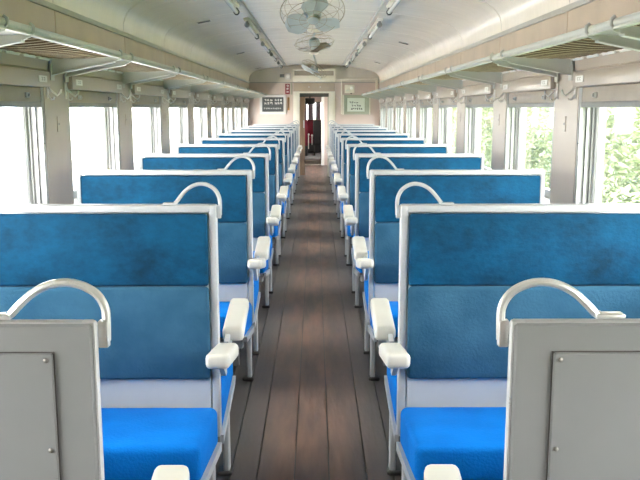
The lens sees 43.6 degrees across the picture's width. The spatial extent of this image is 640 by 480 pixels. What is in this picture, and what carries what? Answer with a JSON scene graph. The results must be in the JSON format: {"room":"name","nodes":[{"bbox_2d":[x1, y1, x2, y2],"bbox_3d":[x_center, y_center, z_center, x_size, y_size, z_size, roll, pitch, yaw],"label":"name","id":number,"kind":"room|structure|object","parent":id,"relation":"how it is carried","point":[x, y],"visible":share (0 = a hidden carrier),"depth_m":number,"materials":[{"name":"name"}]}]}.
{"room":"train carriage","nodes":[
{"label":"train carriage","id":0,"kind":"room"},
{"bbox_2d":[0,0,248,203],"bbox_3d":[-1.404,-1.246,9.026,0.175,2.400,21.200,0,9,0],"label":"wall","id":1,"kind":"structure","parent":0,"point":[17,70],"depth_m":4.34,"materials":[{"name":"beige paint"}]},
{"bbox_2d":[0,84,48,203],"bbox_3d":[-1.371,-0.326,3.335,0.150,0.637,1.090,0,9,0],"label":"window","id":2,"kind":"structure","parent":1,"relation":"in","point":[29,100],"depth_m":3.83,"materials":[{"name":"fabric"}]},
{"bbox_2d":[46,87,61,99],"bbox_3d":[-1.283,-0.720,3.869,0.072,0.090,0.024,0,9,0],"label":"coat hook","id":3,"kind":"object","parent":1,"relation":"attached to","point":[47,88],"visible":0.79,"depth_m":3.87,"materials":[{"name":"silver metal"}]},
{"bbox_2d":[64,83,78,100],"bbox_3d":[-1.285,-0.767,4.155,0.072,0.090,0.024,0,9,0],"label":"coat hook","id":4,"kind":"object","parent":1,"relation":"attached to","point":[65,84],"visible":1,"depth_m":4.15,"materials":[{"name":"silver metal"}]},
{"bbox_2d":[68,89,120,203],"bbox_3d":[-1.380,-0.566,4.785,0.150,0.637,1.090,0,9,0],"label":"window","id":5,"kind":"structure","parent":1,"relation":"in","point":[107,102],"depth_m":5.26,"materials":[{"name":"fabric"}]},
{"bbox_2d":[120,93,130,101],"bbox_3d":[-1.292,-0.959,5.319,0.072,0.090,0.024,0,9,0],"label":"coat hook","id":6,"kind":"object","parent":1,"relation":"attached to","point":[120,93],"visible":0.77,"depth_m":5.32,"materials":[{"name":"silver metal"}]},
{"bbox_2d":[0,14,266,99],"bbox_3d":[-1.155,-1.378,7.082,0.357,0.149,17.303,0,9,0],"label":"luggage rack","id":7,"kind":"object","parent":1,"relation":"attached to","point":[70,56],"visible":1,"depth_m":3.89,"materials":[{"name":"metal"}]},
{"bbox_2d":[129,90,139,102],"bbox_3d":[-1.294,-1.006,5.605,0.072,0.090,0.024,0,9,0],"label":"coat hook","id":8,"kind":"object","parent":1,"relation":"attached to","point":[129,90],"visible":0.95,"depth_m":5.60,"materials":[{"name":"silver metal"}]},
{"bbox_2d":[27,0,249,82],"bbox_3d":[-1.329,-1.654,7.034,0.022,0.030,17.400,0,9,0],"label":"trim","id":9,"kind":"structure","parent":1,"relation":"attached to","point":[43,3],"depth_m":5.01,"materials":[{"name":"grey paint"}]},
{"bbox_2d":[131,94,161,169],"bbox_3d":[-1.389,-0.805,6.236,0.150,0.637,1.090,0,9,0],"label":"window","id":10,"kind":"structure","parent":1,"relation":"in","point":[152,103],"depth_m":6.72,"materials":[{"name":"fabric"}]},
{"bbox_2d":[169,97,188,149],"bbox_3d":[-1.398,-1.044,7.686,0.150,0.637,1.090,0,9,0],"label":"window","id":11,"kind":"structure","parent":1,"relation":"in","point":[181,104],"depth_m":8.17,"materials":[{"name":"glass"}]},
{"bbox_2d":[194,99,207,143],"bbox_3d":[-1.407,-1.283,9.136,0.150,0.637,1.090,0,9,0],"label":"window","id":12,"kind":"structure","parent":1,"relation":"in","point":[201,106],"depth_m":9.62,"materials":[{"name":"glass"}]},
{"bbox_2d":[211,100,221,137],"bbox_3d":[-1.416,-1.522,10.587,0.150,0.637,1.090,0,9,0],"label":"window","id":13,"kind":"structure","parent":1,"relation":"in","point":[217,122],"depth_m":11.08,"materials":[{"name":"glass"}]},
{"bbox_2d":[224,101,231,132],"bbox_3d":[-1.425,-1.761,12.037,0.150,0.637,1.090,0,9,0],"label":"window","id":14,"kind":"structure","parent":1,"relation":"in","point":[228,108],"depth_m":12.53,"materials":[{"name":"glass"}]},
{"bbox_2d":[235,102,240,129],"bbox_3d":[-1.435,-2.000,13.488,0.150,0.637,1.090,0,9,0],"label":"window","id":15,"kind":"structure","parent":1,"relation":"in","point":[238,106],"depth_m":13.98,"materials":[{"name":"glass"}]},
{"bbox_2d":[243,103,247,127],"bbox_3d":[-1.444,-2.239,14.938,0.150,0.637,1.090,0,9,0],"label":"window","id":16,"kind":"structure","parent":1,"relation":"in","point":[245,108],"depth_m":15.43,"materials":[{"name":"glass"}]},
{"bbox_2d":[200,165,415,479],"bbox_3d":[-0.071,-0.103,9.223,2.760,0.120,21.200,0,9,0],"label":"floor","id":17,"kind":"structure","parent":0,"point":[311,409],"depth_m":4.11,"materials":[{"name":"wood"}]},
{"bbox_2d":[0,278,189,479],"bbox_3d":[-0.750,0.560,1.484,0.984,1.090,0.501,0,9,0],"label":"bench","id":18,"kind":"object","parent":17,"relation":"on","point":[51,415],"visible":1,"depth_m":1.19,"materials":[{"name":"paint"}]},
{"bbox_2d":[0,182,248,479],"bbox_3d":[-0.755,0.357,2.676,0.984,1.103,0.930,0,9,0],"label":"bench","id":19,"kind":"object","parent":17,"relation":"on","point":[167,380],"visible":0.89,"depth_m":2.60,"materials":[{"name":"fabric"}]},
{"bbox_2d":[101,408,217,479],"bbox_3d":[-0.777,0.634,2.463,0.878,0.175,0.420,0,9,0],"label":"seat cushion","id":20,"kind":"object","parent":19,"relation":"on","point":[136,441],"depth_m":2.34,"materials":[{"name":"fabric"}]},
{"bbox_2d":[221,363,232,424],"bbox_3d":[-0.781,0.551,2.966,0.878,0.175,0.420,0,9,0],"label":"seat cushion","id":21,"kind":"object","parent":19,"relation":"on","point":[226,381],"depth_m":2.92,"materials":[{"name":"fabric"}]},
{"bbox_2d":[75,155,269,380],"bbox_3d":[-0.764,0.118,4.127,0.984,1.103,0.930,0,9,0],"label":"bench","id":22,"kind":"object","parent":17,"relation":"on","point":[239,272],"visible":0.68,"depth_m":4.03,"materials":[{"name":"blue fabric"}]},
{"bbox_2d":[219,302,251,337],"bbox_3d":[-0.787,0.395,3.914,0.878,0.175,0.420,0,9,0],"label":"seat cushion","id":23,"kind":"object","parent":22,"relation":"on","point":[223,306],"depth_m":3.85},
{"bbox_2d":[248,277,258,313],"bbox_3d":[-0.790,0.312,4.417,0.878,0.175,0.420,0,9,0],"label":"seat cushion","id":24,"kind":"object","parent":22,"relation":"on","point":[256,283],"depth_m":4.42,"materials":[{"name":"fabric"}]},
{"bbox_2d":[139,143,280,307],"bbox_3d":[-0.773,-0.121,5.577,0.984,1.103,0.930,0,9,0],"label":"bench","id":25,"kind":"object","parent":17,"relation":"on","point":[262,221],"visible":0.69,"depth_m":5.48,"materials":[{"name":"blue fabric"}]},
{"bbox_2d":[253,251,267,272],"bbox_3d":[-0.796,0.156,5.364,0.878,0.175,0.420,0,9,0],"label":"seat cushion","id":26,"kind":"object","parent":25,"relation":"on","point":[263,270],"depth_m":5.23,"materials":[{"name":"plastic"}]},
{"bbox_2d":[265,234,271,257],"bbox_3d":[-0.799,0.073,5.867,0.878,0.175,0.420,0,9,0],"label":"seat cushion","id":27,"kind":"object","parent":25,"relation":"on","point":[270,236],"depth_m":5.95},
{"bbox_2d":[176,136,287,265],"bbox_3d":[-0.782,-0.360,7.027,0.984,1.103,0.930,0,9,0],"label":"bench","id":28,"kind":"object","parent":17,"relation":"on","point":[276,197],"visible":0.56,"depth_m":6.93,"materials":[{"name":"blue fabric"}]},
{"bbox_2d":[269,226,277,236],"bbox_3d":[-0.805,-0.083,6.814,0.878,0.175,0.420,0,9,0],"label":"seat cushion","id":29,"kind":"object","parent":28,"relation":"on","point":[275,234],"depth_m":6.62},
{"bbox_2d":[200,131,291,237],"bbox_3d":[-0.791,-0.600,8.478,0.984,1.103,0.930,0,9,0],"label":"bench","id":30,"kind":"object","parent":17,"relation":"on","point":[283,181],"visible":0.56,"depth_m":8.38,"materials":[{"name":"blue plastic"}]},
{"bbox_2d":[281,202,283,214],"bbox_3d":[-0.814,-0.322,8.265,0.878,0.175,0.420,0,9,0],"label":"seat cushion","id":31,"kind":"object","parent":30,"relation":"on","point":[282,210],"depth_m":8.08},
{"bbox_2d":[217,127,295,218],"bbox_3d":[-0.801,-0.839,9.928,0.984,1.103,0.930,0,9,0],"label":"bench","id":32,"kind":"object","parent":17,"relation":"on","point":[291,169],"visible":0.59,"depth_m":9.83,"materials":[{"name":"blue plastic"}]},
{"bbox_2d":[229,125,297,204],"bbox_3d":[-0.810,-1.078,11.378,0.984,1.103,0.930,0,9,0],"label":"bench","id":33,"kind":"object","parent":17,"relation":"on","point":[292,160],"visible":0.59,"depth_m":11.28,"materials":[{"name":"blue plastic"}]},
{"bbox_2d":[239,123,299,193],"bbox_3d":[-0.819,-1.317,12.829,0.984,1.103,0.930,0,9,0],"label":"bench","id":34,"kind":"object","parent":17,"relation":"on","point":[297,154],"visible":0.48,"depth_m":12.73,"materials":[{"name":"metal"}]},
{"bbox_2d":[247,122,300,184],"bbox_3d":[-0.828,-1.556,14.279,0.984,1.103,0.930,0,9,0],"label":"bench","id":35,"kind":"object","parent":17,"relation":"on","point":[296,148],"visible":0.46,"depth_m":14.18,"materials":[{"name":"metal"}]},
{"bbox_2d":[253,120,301,177],"bbox_3d":[-0.836,-1.759,15.511,0.984,1.103,0.488,0,9,0],"label":"bench","id":36,"kind":"object","parent":17,"relation":"on","point":[298,145],"visible":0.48,"depth_m":15.63,"materials":[{"name":"grey paint"}]},
{"bbox_2d":[305,160,320,164],"bbox_3d":[-0.139,-1.915,19.870,1.000,0.032,1.600,0,9,0],"label":"plate","id":37,"kind":"object","parent":17,"relation":"on","point":[307,162],"visible":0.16,"depth_m":19.76,"materials":[{"name":"beige paint"}]},
{"bbox_2d":[326,120,374,177],"bbox_3d":[0.600,-1.761,15.520,0.984,1.103,0.488,0,9,0],"label":"bench","id":38,"kind":"object","parent":17,"relation":"on","point":[330,120],"visible":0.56,"depth_m":15.64,"materials":[{"name":"grey paint"}]},
{"bbox_2d":[326,122,380,184],"bbox_3d":[0.608,-1.558,14.288,0.984,1.103,0.930,0,9,0],"label":"bench","id":39,"kind":"object","parent":17,"relation":"on","point":[327,148],"visible":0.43,"depth_m":14.19,"materials":[{"name":"blue fabric"}]},
{"bbox_2d":[328,123,387,193],"bbox_3d":[0.617,-1.318,12.838,0.984,1.103,0.930,0,9,0],"label":"bench","id":40,"kind":"object","parent":17,"relation":"on","point":[330,154],"visible":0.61,"depth_m":12.74,"materials":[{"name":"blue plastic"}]},
{"bbox_2d":[329,125,396,204],"bbox_3d":[0.626,-1.079,11.387,0.984,1.103,0.930,0,9,0],"label":"bench","id":41,"kind":"object","parent":17,"relation":"on","point":[331,159],"visible":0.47,"depth_m":11.29,"materials":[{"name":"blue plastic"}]},
{"bbox_2d":[331,127,409,218],"bbox_3d":[0.635,-0.840,9.937,0.984,1.103,0.930,0,9,0],"label":"bench","id":42,"kind":"object","parent":17,"relation":"on","point":[335,168],"visible":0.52,"depth_m":9.84,"materials":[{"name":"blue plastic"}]},
{"bbox_2d":[334,131,425,237],"bbox_3d":[0.644,-0.601,8.486,0.984,1.103,0.930,0,9,0],"label":"bench","id":43,"kind":"object","parent":17,"relation":"on","point":[339,180],"visible":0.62,"depth_m":8.39,"materials":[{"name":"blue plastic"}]},
{"bbox_2d":[337,136,448,265],"bbox_3d":[0.654,-0.362,7.036,0.984,1.103,0.930,0,9,0],"label":"bench","id":44,"kind":"object","parent":17,"relation":"on","point":[349,197],"visible":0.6,"depth_m":6.94,"materials":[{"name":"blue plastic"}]},
{"bbox_2d":[347,226,354,236],"bbox_3d":[0.679,-0.085,6.824,0.878,0.175,0.420,0,9,0],"label":"seat cushion","id":45,"kind":"object","parent":44,"relation":"on","point":[348,227],"depth_m":6.63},
{"bbox_2d":[343,143,484,307],"bbox_3d":[0.663,-0.123,5.586,0.984,1.103,0.930,0,9,0],"label":"bench","id":46,"kind":"object","parent":17,"relation":"on","point":[406,161],"visible":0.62,"depth_m":5.49,"materials":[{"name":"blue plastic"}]},
{"bbox_2d":[356,251,368,272],"bbox_3d":[0.688,0.154,5.373,0.878,0.175,0.420,0,9,0],"label":"seat cushion","id":47,"kind":"object","parent":46,"relation":"on","point":[358,270],"depth_m":5.19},
{"bbox_2d":[352,155,544,380],"bbox_3d":[0.672,0.116,4.135,0.984,1.103,0.930,0,9,0],"label":"bench","id":48,"kind":"object","parent":17,"relation":"on","point":[455,186],"visible":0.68,"depth_m":4.04,"materials":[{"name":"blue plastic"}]},
{"bbox_2d":[364,274,368,310],"bbox_3d":[0.694,0.311,4.426,0.878,0.175,0.420,0,9,0],"label":"seat cushion","id":49,"kind":"object","parent":48,"relation":"on","point":[366,283],"depth_m":4.45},
{"bbox_2d":[370,301,397,336],"bbox_3d":[0.697,0.394,3.923,0.878,0.175,0.420,0,9,0],"label":"seat cushion","id":50,"kind":"object","parent":48,"relation":"on","point":[393,304],"depth_m":3.84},
{"bbox_2d":[370,182,639,479],"bbox_3d":[0.681,0.355,2.685,0.984,1.103,0.930,0,9,0],"label":"bench","id":51,"kind":"object","parent":17,"relation":"on","point":[445,381],"visible":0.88,"depth_m":2.60,"materials":[{"name":"fabric"}]},
{"bbox_2d":[387,367,396,421],"bbox_3d":[0.703,0.550,2.975,0.878,0.175,0.420,0,9,0],"label":"seat cushion","id":52,"kind":"object","parent":51,"relation":"on","point":[391,379],"depth_m":2.92,"materials":[{"name":"fabric"}]},
{"bbox_2d":[400,407,505,479],"bbox_3d":[0.707,0.633,2.472,0.878,0.175,0.420,0,9,0],"label":"seat cushion","id":53,"kind":"object","parent":51,"relation":"on","point":[472,439],"depth_m":2.34,"materials":[{"name":"fabric"}]},
{"bbox_2d":[424,278,639,479],"bbox_3d":[0.699,0.559,1.493,0.984,1.090,0.501,0,9,0],"label":"bench","id":54,"kind":"object","parent":17,"relation":"on","point":[573,398],"visible":1,"depth_m":1.19,"materials":[{"name":"paint"}]},
{"bbox_2d":[45,0,577,81],"bbox_3d":[-0.071,-2.204,8.876,3.000,0.460,21.200,0,9,0],"label":"ceiling","id":55,"kind":"structure","parent":0,"point":[416,33],"depth_m":7.11,"materials":[{"name":"white paint"}]},
{"bbox_2d":[224,0,239,15],"bbox_3d":[-0.649,-1.691,5.613,0.054,0.087,1.320,0,9,0],"label":"ceiling lamp","id":56,"kind":"object","parent":55,"relation":"attached to","point":[233,4],"visible":1,"depth_m":5.96,"materials":[{"name":"beige paint"}]},
{"bbox_2d":[243,17,258,39],"bbox_3d":[-0.663,-2.052,7.803,0.054,0.087,1.320,0,9,0],"label":"ceiling lamp","id":57,"kind":"object","parent":55,"relation":"attached to","point":[248,24],"visible":1,"depth_m":7.55,"materials":[{"name":"beige paint"}]},
{"bbox_2d":[239,0,286,66],"bbox_3d":[-0.603,-1.960,6.972,0.014,0.018,17.370,0,9,0],"label":"wire trunking","id":58,"kind":"object","parent":55,"relation":"attached to","point":[241,1],"visible":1,"depth_m":7.97,"materials":[{"name":"grey paint"}]},
{"bbox_2d":[260,39,270,53],"bbox_3d":[-0.676,-2.410,9.974,0.054,0.087,1.320,0,9,0],"label":"ceiling lamp","id":59,"kind":"object","parent":55,"relation":"attached to","point":[264,43],"visible":1,"depth_m":9.74,"materials":[{"name":"beige paint"}]},
{"bbox_2d":[270,50,276,61],"bbox_3d":[-0.688,-2.714,11.819,0.054,0.087,1.320,0,9,0],"label":"ceiling lamp","id":60,"kind":"object","parent":55,"relation":"attached to","point":[272,54],"visible":0.94,"depth_m":11.54,"materials":[{"name":"beige paint"}]},
{"bbox_2d":[277,59,282,67],"bbox_3d":[-0.701,-3.064,13.940,0.054,0.087,1.320,0,9,0],"label":"ceiling lamp","id":61,"kind":"object","parent":55,"relation":"attached to","point":[279,62],"visible":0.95,"depth_m":13.67,"materials":[{"name":"beige paint"}]},
{"bbox_2d":[280,0,344,35],"bbox_3d":[-0.049,-1.541,5.309,0.435,0.339,0.385,0,9,0],"label":"ceiling fan","id":62,"kind":"object","parent":55,"relation":"hanging from","point":[298,23],"visible":1,"depth_m":5.31,"materials":[{"name":"beige paint"}]},
{"bbox_2d":[302,52,325,78],"bbox_3d":[-0.091,-2.639,12.150,0.378,0.398,0.428,0,9,0],"label":"ceiling fan","id":63,"kind":"object","parent":55,"relation":"hanging from","point":[313,68],"visible":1,"depth_m":12.11,"materials":[{"name":"beige paint"}]},
{"bbox_2d":[294,29,334,51],"bbox_3d":[-0.060,-2.127,8.584,0.433,0.247,0.422,0,9,0],"label":"ceiling fan","id":64,"kind":"object","parent":55,"relation":"hanging from","point":[314,42],"visible":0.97,"depth_m":8.54,"materials":[{"name":"beige paint"}]},
{"bbox_2d":[351,50,357,61],"bbox_3d":[0.508,-2.715,11.826,0.054,0.087,1.320,0,9,0],"label":"ceiling lamp","id":65,"kind":"object","parent":55,"relation":"attached to","point":[354,55],"visible":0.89,"depth_m":11.61,"materials":[{"name":"beige paint"}]},
{"bbox_2d":[357,39,366,53],"bbox_3d":[0.519,-2.411,9.981,0.054,0.087,1.320,0,9,0],"label":"ceiling lamp","id":66,"kind":"object","parent":55,"relation":"attached to","point":[362,44],"visible":1,"depth_m":9.73,"materials":[{"name":"beige paint"}]},
{"bbox_2d":[342,0,385,65],"bbox_3d":[0.483,-1.961,6.979,0.014,0.018,17.370,0,9,0],"label":"wire trunking","id":67,"kind":"object","parent":55,"relation":"attached to","point":[384,1],"visible":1,"depth_m":7.78,"materials":[{"name":"grey paint"}]},
{"bbox_2d":[368,18,382,39],"bbox_3d":[0.533,-2.053,7.811,0.054,0.087,1.320,0,9,0],"label":"ceiling lamp","id":68,"kind":"object","parent":55,"relation":"attached to","point":[377,24],"visible":1,"depth_m":7.57,"materials":[{"name":"beige paint"}]},
{"bbox_2d":[386,0,400,15],"bbox_3d":[0.547,-1.692,5.620,0.054,0.087,1.320,0,9,0],"label":"ceiling lamp","id":69,"kind":"object","parent":55,"relation":"attached to","point":[392,4],"visible":1,"depth_m":5.95,"materials":[{"name":"beige paint"}]},
{"bbox_2d":[305,97,320,119],"bbox_3d":[-0.157,-3.528,22.685,2.800,2.260,4.480,0,9,0],"label":"wall","id":70,"kind":"structure","parent":0,"point":[311,107],"depth_m":24.75,"materials":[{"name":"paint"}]},
{"bbox_2d":[305,104,306,119],"bbox_3d":[-0.495,-3.950,24.753,0.190,0.580,0.032,0,9,0],"label":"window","id":71,"kind":"structure","parent":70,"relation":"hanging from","point":[305,104],"depth_m":24.75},
{"bbox_2d":[305,97,314,103],"bbox_3d":[-0.270,-4.009,21.358,0.260,0.760,0.180,0,9,0],"label":"screen","id":72,"kind":"object","parent":70,"relation":"hanging from","point":[309,100],"visible":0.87,"depth_m":21.32,"materials":[{"name":"black plastic"}]},
{"bbox_2d":[308,104,313,119],"bbox_3d":[-0.290,-3.951,24.755,0.180,0.580,0.032,0,9,0],"label":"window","id":73,"kind":"structure","parent":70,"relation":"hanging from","point":[310,106],"depth_m":24.75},
{"bbox_2d":[316,103,320,119],"bbox_3d":[-0.053,-3.951,24.756,0.165,0.580,0.032,0,9,0],"label":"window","id":74,"kind":"structure","parent":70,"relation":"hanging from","point":[318,105],"depth_m":24.75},
{"bbox_2d":[305,153,320,159],"bbox_3d":[-0.157,-2.366,22.887,2.700,0.100,4.500,0,9,0],"label":"floor","id":75,"kind":"structure","parent":0,"point":[310,156],"depth_m":22.41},
{"bbox_2d":[305,121,309,155],"bbox_3d":[-0.442,-2.887,22.728,0.290,0.980,0.480,0,9,0],"label":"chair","id":76,"kind":"object","parent":75,"relation":"on","point":[306,122],"visible":0.53,"depth_m":22.51,"materials":[{"name":"red fabric"}]},
{"bbox_2d":[305,120,320,152],"bbox_3d":[-0.188,-3.185,24.535,1.000,0.980,0.620,0,9,0],"label":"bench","id":77,"kind":"object","parent":75,"relation":"on","point":[310,122],"visible":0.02,"depth_m":24.35,"materials":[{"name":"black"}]},
{"bbox_2d":[311,120,320,154],"bbox_3d":[-0.041,-2.949,23.044,0.425,1.000,0.500,0,9,0],"label":"chair","id":78,"kind":"object","parent":75,"relation":"on","point":[316,135],"visible":0.61,"depth_m":22.78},
{"bbox_2d":[249,65,379,125],"bbox_3d":[-0.114,-2.341,15.761,2.560,2.170,0.070,0,9,0],"label":"wall","id":79,"kind":"structure","parent":0,"point":[269,81],"depth_m":15.65,"materials":[{"name":"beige paint"}]},
{"bbox_2d":[260,95,285,113],"bbox_3d":[-0.922,-2.655,15.674,0.517,0.378,0.030,0,9,0],"label":"notice","id":80,"kind":"object","parent":79,"relation":"attached to","point":[269,104],"visible":0.99,"depth_m":15.67,"materials":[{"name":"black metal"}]},
{"bbox_2d":[285,84,289,93],"bbox_3d":[-0.635,-2.948,15.633,0.088,0.199,0.017,0,9,0],"label":"sign","id":81,"kind":"object","parent":79,"relation":"attached to","point":[287,86],"visible":1,"depth_m":15.63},
{"bbox_2d":[285,73,290,79],"bbox_3d":[-0.621,-3.183,15.563,0.100,0.125,0.056,0,9,0],"label":"box","id":82,"kind":"object","parent":79,"relation":"attached to","point":[287,75],"visible":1,"depth_m":15.54,"materials":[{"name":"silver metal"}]},
{"bbox_2d":[293,83,334,175],"bbox_3d":[-0.309,-2.170,15.805,1.210,1.818,0.116,0,9,0],"label":"door frame","id":83,"kind":"structure","parent":79,"relation":"in","point":[301,90],"depth_m":15.68,"materials":[{"name":"beige paint"}]},
{"bbox_2d":[293,69,335,81],"bbox_3d":[-0.113,-3.182,15.465,0.820,0.245,0.240,0,9,0],"label":"air vent","id":84,"kind":"object","parent":79,"relation":"attached to","point":[299,75],"visible":0.94,"depth_m":15.36,"materials":[{"name":"metal"}]},
{"bbox_2d":[341,80,341,113],"bbox_3d":[0.421,-2.791,15.663,0.018,0.649,0.018,4,10,22],"label":"conduit","id":85,"kind":"object","parent":79,"relation":"attached to","point":[341,80],"visible":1,"depth_m":15.65,"materials":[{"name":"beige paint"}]},
{"bbox_2d":[345,85,354,93],"bbox_3d":[0.578,-2.937,15.610,0.190,0.180,0.082,0,9,0],"label":"control box","id":86,"kind":"object","parent":79,"relation":"attached to","point":[350,89],"visible":1,"depth_m":15.58,"materials":[{"name":"beige paint"}]},
{"bbox_2d":[343,95,369,114],"bbox_3d":[0.715,-2.651,15.682,0.545,0.388,0.035,0,9,0],"label":"notice","id":87,"kind":"object","parent":79,"relation":"attached to","point":[352,104],"visible":0.95,"depth_m":15.68,"materials":[{"name":"paper"}]},
{"bbox_2d":[336,78,377,89],"bbox_3d":[0.712,-2.997,15.606,0.830,0.315,0.048,0,9,0],"label":"duct","id":88,"kind":"object","parent":79,"relation":"attached to","point":[375,79],"visible":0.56,"depth_m":15.56,"materials":[{"name":"metal"}]},
{"bbox_2d":[321,97,327,164],"bbox_3d":[-0.133,-2.863,18.832,2.560,2.200,0.120,0,9,0],"label":"wall","id":89,"kind":"structure","parent":0,"point":[324,100],"depth_m":18.83,"materials":[{"name":"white paint"}]},
{"bbox_2d":[379,0,639,203],"bbox_3d":[1.261,-1.249,9.042,0.175,2.400,21.200,0,9,0],"label":"wall","id":90,"kind":"structure","parent":0,"point":[619,68],"depth_m":4.21,"materials":[{"name":"beige paint"}]},
{"bbox_2d":[380,103,384,127],"bbox_3d":[1.226,-2.242,14.954,0.150,0.637,1.090,0,9,0],"label":"window","id":91,"kind":"structure","parent":90,"relation":"in","point":[382,121],"depth_m":15.45,"materials":[{"name":"glass"}]},
{"bbox_2d":[387,102,392,129],"bbox_3d":[1.235,-2.003,13.504,0.150,0.637,1.090,0,9,0],"label":"window","id":92,"kind":"structure","parent":90,"relation":"in","point":[389,106],"depth_m":14.00,"materials":[{"name":"glass"}]},
{"bbox_2d":[395,101,402,132],"bbox_3d":[1.244,-1.764,12.054,0.150,0.637,1.090,0,9,0],"label":"window","id":93,"kind":"structure","parent":90,"relation":"in","point":[399,107],"depth_m":12.55,"materials":[{"name":"glass"}]},
{"bbox_2d":[406,100,415,137],"bbox_3d":[1.254,-1.525,10.603,0.150,0.637,1.090,0,9,0],"label":"window","id":94,"kind":"structure","parent":90,"relation":"in","point":[410,108],"depth_m":11.10,"materials":[{"name":"metal"}]},
{"bbox_2d":[420,99,432,143],"bbox_3d":[1.263,-1.286,9.153,0.150,0.637,1.090,0,9,0],"label":"window","id":95,"kind":"structure","parent":90,"relation":"in","point":[425,106],"depth_m":9.64,"materials":[{"name":"metal"}]},
{"bbox_2d":[438,97,456,143],"bbox_3d":[1.272,-1.046,7.702,0.150,0.637,1.090,0,9,0],"label":"window","id":96,"kind":"structure","parent":90,"relation":"in","point":[445,104],"depth_m":8.19,"materials":[{"name":"metal"}]},
{"bbox_2d":[464,94,493,169],"bbox_3d":[1.281,-0.807,6.252,0.150,0.637,1.090,0,9,0],"label":"window","id":97,"kind":"structure","parent":90,"relation":"in","point":[472,103],"depth_m":6.73,"materials":[{"name":"fabric"}]},
{"bbox_2d":[379,0,595,82],"bbox_3d":[1.209,-1.657,7.049,0.022,0.030,17.400,0,9,0],"label":"trim","id":98,"kind":"structure","parent":90,"relation":"attached to","point":[578,3],"depth_m":5.01,"materials":[{"name":"grey paint"}]},
{"bbox_2d":[485,90,495,102],"bbox_3d":[1.194,-1.009,5.620,0.072,0.090,0.024,0,9,0],"label":"coat hook","id":99,"kind":"object","parent":90,"relation":"attached to","point":[494,90],"visible":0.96,"depth_m":5.62,"materials":[{"name":"silver metal"}]},
{"bbox_2d":[494,93,504,101],"bbox_3d":[1.195,-0.962,5.334,0.072,0.090,0.024,0,9,0],"label":"coat hook","id":100,"kind":"object","parent":90,"relation":"attached to","point":[503,93],"visible":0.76,"depth_m":5.33,"materials":[{"name":"silver metal"}]},
{"bbox_2d":[361,11,639,99],"bbox_3d":[1.036,-1.380,7.095,0.357,0.149,17.303,0,9,0],"label":"luggage rack","id":101,"kind":"object","parent":90,"relation":"attached to","point":[552,56],"visible":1,"depth_m":3.90,"materials":[{"name":"grey metal"}]},
{"bbox_2d":[504,90,554,203],"bbox_3d":[1.290,-0.568,4.802,0.150,0.637,1.090,0,9,0],"label":"window","id":102,"kind":"structure","parent":90,"relation":"in","point":[516,102],"depth_m":5.27,"materials":[{"name":"fabric"}]},
{"bbox_2d":[544,83,558,100],"bbox_3d":[1.203,-0.770,4.170,0.072,0.090,0.024,0,9,0],"label":"coat hook","id":103,"kind":"object","parent":90,"relation":"attached to","point":[557,84],"visible":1,"depth_m":4.17,"materials":[{"name":"silver metal"}]},
{"bbox_2d":[561,87,576,99],"bbox_3d":[1.204,-0.723,3.884,0.072,0.090,0.024,0,9,0],"label":"coat hook","id":104,"kind":"object","parent":90,"relation":"attached to","point":[573,88],"visible":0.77,"depth_m":3.88,"materials":[{"name":"silver metal"}]},
{"bbox_2d":[573,83,639,203],"bbox_3d":[1.299,-0.329,3.351,0.150,0.637,1.090,0,9,0],"label":"window","id":105,"kind":"structure","parent":90,"relation":"in","point":[592,100],"depth_m":3.84,"materials":[{"name":"fabric"}]},
{"label":"outside","id":106,"kind":"structure","parent":0,"visible":0},
{"bbox_2d":[315,117,639,203],"bbox_3d":[78.881,-10.721,80.942,161.200,0.200,280.000,0,9,0],"label":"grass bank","id":107,"kind":"object","parent":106,"point":[616,189],"depth_m":23.90,"materials":[{"name":"plant"}]},
{"bbox_2d":[431,108,490,161],"bbox_3d":[4.856,-4.012,28.367,3.559,4.609,3.244,-8,13,-41],"label":"leafy tree","id":108,"kind":"object","parent":107,"relation":"on","point":[453,132],"visible":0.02,"depth_m":28.37,"materials":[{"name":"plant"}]},
{"bbox_2d":[451,108,527,167],"bbox_3d":[5.193,-2.897,24.523,2.831,3.416,3.105,-3,10,-18],"label":"leafy tree","id":109,"kind":"object","parent":107,"relation":"on","point":[454,113],"visible":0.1,"depth_m":24.32,"materials":[{"name":"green plant"}]},
{"bbox_2d":[452,107,553,182],"bbox_3d":[5.093,-2.469,20.408,3.744,4.247,4.189,1,9,5],"label":"leafy tree","id":110,"kind":"object","parent":107,"relation":"on","point":[487,119],"visible":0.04,"depth_m":19.49,"materials":[{"name":"green plant"}]},
{"bbox_2d":[486,107,619,203],"bbox_3d":[4.775,-1.163,15.374,2.989,3.004,3.344,-9,13,-42],"label":"leafy tree","id":111,"kind":"object","parent":107,"relation":"on","point":[538,124],"visible":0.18,"depth_m":15.26,"materials":[{"name":"green plant"}]},
{"bbox_2d":[525,107,639,203],"bbox_3d":[4.729,-0.732,10.971,3.607,3.772,4.035,-1,9,-6],"label":"leafy tree","id":112,"kind":"object","parent":107,"relation":"on","point":[621,132],"visible":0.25,"depth_m":10.29,"materials":[{"name":"green plant"}]},
{"bbox_2d":[603,109,639,193],"bbox_3d":[9.754,-3.081,23.216,4.168,4.635,4.663,0,9,2],"label":"leafy tree","id":113,"kind":"object","parent":107,"relation":"on","point":[609,182],"visible":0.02,"depth_m":24.46,"materials":[{"name":"green plant"}]},
{"bbox_2d":[608,107,639,200],"bbox_3d":[5.139,-0.016,7.442,4.198,3.422,3.753,-6,11,-34],"label":"leafy tree","id":114,"kind":"object","parent":107,"relation":"on","point":[625,191],"visible":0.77,"depth_m":7.77,"materials":[{"name":"green plant"}]},
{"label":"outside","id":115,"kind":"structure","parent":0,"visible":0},
{"bbox_2d":[0,117,307,203],"bbox_3d":[-81.116,-10.560,79.963,158.800,0.200,280.000,0,9,0],"label":"sky","id":116,"kind":"structure","parent":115,"point":[84,130],"depth_m":51.15,"materials":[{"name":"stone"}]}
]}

